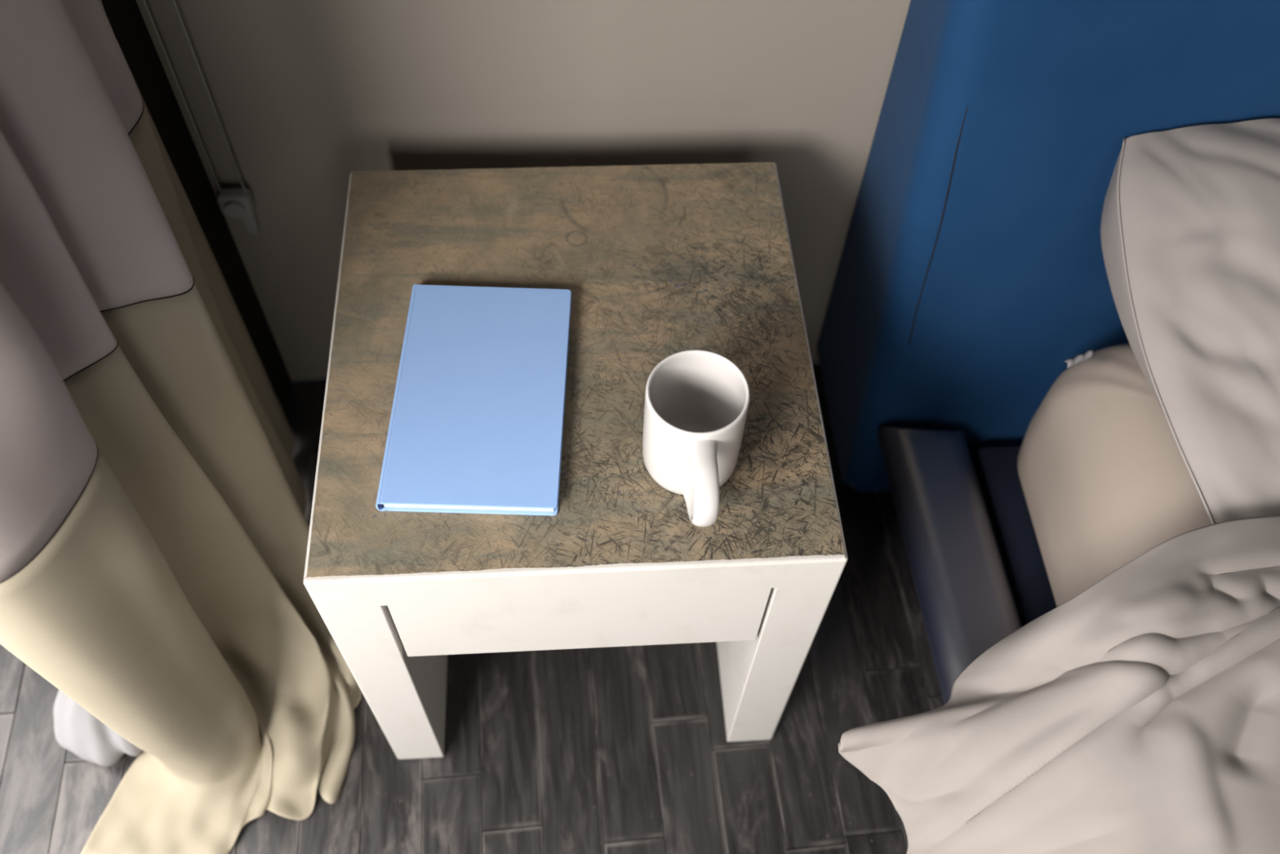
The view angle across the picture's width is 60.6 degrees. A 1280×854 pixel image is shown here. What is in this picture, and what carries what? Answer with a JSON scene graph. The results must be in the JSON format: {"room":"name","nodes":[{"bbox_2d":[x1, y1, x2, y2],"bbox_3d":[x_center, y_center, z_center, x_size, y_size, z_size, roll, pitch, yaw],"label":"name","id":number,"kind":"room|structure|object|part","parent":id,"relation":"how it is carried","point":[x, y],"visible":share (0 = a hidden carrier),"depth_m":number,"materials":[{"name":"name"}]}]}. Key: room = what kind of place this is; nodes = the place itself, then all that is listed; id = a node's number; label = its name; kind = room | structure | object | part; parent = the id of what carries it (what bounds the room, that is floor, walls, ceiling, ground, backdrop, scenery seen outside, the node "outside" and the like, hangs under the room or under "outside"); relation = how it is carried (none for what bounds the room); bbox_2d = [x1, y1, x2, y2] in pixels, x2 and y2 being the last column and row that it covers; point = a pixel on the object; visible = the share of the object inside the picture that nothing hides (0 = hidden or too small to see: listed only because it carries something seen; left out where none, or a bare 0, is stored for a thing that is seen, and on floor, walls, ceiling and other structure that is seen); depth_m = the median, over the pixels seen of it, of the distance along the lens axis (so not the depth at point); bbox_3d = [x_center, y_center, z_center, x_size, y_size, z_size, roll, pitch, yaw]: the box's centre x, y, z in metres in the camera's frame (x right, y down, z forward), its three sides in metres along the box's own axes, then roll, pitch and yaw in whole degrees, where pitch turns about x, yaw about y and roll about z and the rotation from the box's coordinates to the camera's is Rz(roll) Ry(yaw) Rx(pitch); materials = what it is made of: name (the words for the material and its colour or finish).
{"room":"bedroom","nodes":[
{"label":"bedroom","id":0,"kind":"room"},
{"bbox_2d":[0,364,944,853],"bbox_3d":[0.186,1.242,0.733,4.000,0.050,3.140,-2,57,-3],"label":"floor","id":1,"kind":"structure","parent":0,"point":[625,749],"depth_m":1.25,"materials":[{"name":"black wood"}]},
{"bbox_2d":[53,689,142,766],"bbox_3d":[-0.570,-0.206,0.482,0.114,1.898,0.179,-2,57,-3],"label":"sheer curtain","id":2,"kind":"object","parent":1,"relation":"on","point":[77,730],"visible":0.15,"depth_m":1.20,"materials":[{"name":"white fabric"}]},
{"bbox_2d":[303,162,848,759],"bbox_3d":[-0.068,0.054,1.182,0.430,0.475,0.450,-2,57,-3],"label":"nightstand","id":3,"kind":"object","parent":1,"relation":"on","point":[656,263],"visible":0.94,"depth_m":0.97,"materials":[{"name":"white paint"}]},
{"bbox_3d":[-0.257,0.074,1.191,0.053,0.428,0.450,-2,57,-3],"label":"panel","id":4,"kind":"part","parent":3,"relation":"part of","materials":[{"name":"white paint"}]},
{"bbox_2d":[375,284,571,515],"bbox_3d":[-0.137,-0.029,0.942,0.146,0.014,0.227,2,57,-1],"label":"book","id":5,"kind":"object","parent":3,"relation":"on","point":[477,421],"visible":1,"depth_m":0.93,"materials":[{"name":"paper"}]},
{"bbox_2d":[642,349,750,527],"bbox_3d":[0.045,0.020,0.865,0.081,0.098,0.132,-2,57,-3],"label":"mug","id":6,"kind":"object","parent":3,"relation":"on","point":[696,405],"visible":1,"depth_m":0.86,"materials":[{"name":"white ceramic"}]},
{"bbox_3d":[0.048,0.051,0.842,0.024,0.080,0.054,-2,57,-3],"label":"handle","id":7,"kind":"part","parent":6,"relation":"part of","materials":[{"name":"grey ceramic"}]},
{"bbox_3d":[0.119,0.060,1.213,0.053,0.428,0.450,-2,57,-3],"label":"panel","id":8,"kind":"part","parent":3,"relation":"part of","materials":[{"name":"white paint"}]},
{"bbox_2d":[817,0,1279,704],"bbox_3d":[0.911,0.548,0.571,1.163,1.020,2.239,-2,57,-3],"label":"bed","id":9,"kind":"object","parent":1,"relation":"on","point":[971,268],"visible":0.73,"depth_m":1.14,"materials":[{"name":"blue fabric"}]},
{"bbox_3d":[0.427,0.845,0.765,0.099,0.064,2.016,-4,57,-4],"label":"rail","id":10,"kind":"part","parent":9,"relation":"part of","materials":[{"name":"blue leather"}]},
{"bbox_3d":[0.850,-0.298,1.093,1.163,0.980,0.248,-2,57,-3],"label":"headboard","id":11,"kind":"part","parent":9,"relation":"part of","materials":[{"name":"blue fabric"}]},
{"bbox_2d":[1017,342,1211,606],"bbox_3d":[0.951,0.745,0.696,0.963,0.250,1.960,-2,57,-3],"label":"mattress","id":12,"kind":"object","parent":9,"relation":"on","point":[1105,478],"visible":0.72,"depth_m":1.07,"materials":[{"name":"white fabric"}]},
{"bbox_2d":[838,515,1279,853],"bbox_3d":[0.846,0.721,0.604,1.262,0.220,1.453,-2,57,-3],"label":"duvet","id":13,"kind":"object","parent":12,"relation":"on","point":[1139,713],"visible":1,"depth_m":0.85,"materials":[{"name":"fabric"}]},
{"bbox_2d":[1100,118,1279,524],"bbox_3d":[0.814,-0.112,0.998,0.734,0.158,0.366,-2,57,-3],"label":"pillow","id":14,"kind":"object","parent":12,"relation":"on","point":[1190,224],"visible":0.95,"depth_m":0.98,"materials":[{"name":"fabric"}]},
{"bbox_2d":[135,0,911,379],"bbox_3d":[0.783,-0.869,0.543,2.678,2.600,0.120,-2,57,-3],"label":"wall","id":15,"kind":"structure","parent":0,"point":[306,95],"depth_m":1.14,"materials":[{"name":"paint"}]},
{"bbox_2d":[0,0,362,853],"bbox_3d":[-0.393,-0.309,0.466,0.249,2.047,0.586,11,57,5],"label":"curtain","id":16,"kind":"object","parent":15,"relation":"hanging from","point":[154,529],"visible":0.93,"depth_m":0.90,"materials":[{"name":"fabric"}]},
{"bbox_3d":[-0.405,-0.506,0.249,0.150,1.472,0.512,7,57,2],"label":"panel","id":17,"kind":"part","parent":16,"relation":"part of","materials":[{"name":"fabric"}]},
{"bbox_2d":[101,0,291,416],"bbox_3d":[-0.720,-0.720,0.394,0.550,2.600,0.105,-2,57,-3],"label":"trim","id":18,"kind":"structure","parent":15,"relation":"attached to","point":[132,35],"depth_m":1.15,"materials":[{"name":"black"}]},
{"bbox_2d":[142,0,259,235],"bbox_3d":[-0.424,-0.679,0.554,0.036,1.695,0.038,-2,57,-3],"label":"blind cord","id":19,"kind":"object","parent":15,"relation":"attached to","point":[233,202],"visible":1,"depth_m":1.20,"materials":[{"name":"grey plastic"}]},
{"bbox_3d":[-0.435,-0.695,0.521,0.003,1.624,0.003,-22,60,-15],"label":"cord","id":20,"kind":"part","parent":19,"relation":"part of","materials":[{"name":"grey plastic"}]},
{"bbox_3d":[-0.408,-0.698,0.520,0.003,1.616,0.003,17,58,9],"label":"cord","id":21,"kind":"part","parent":19,"relation":"part of","materials":[{"name":"grey plastic"}]}
]}

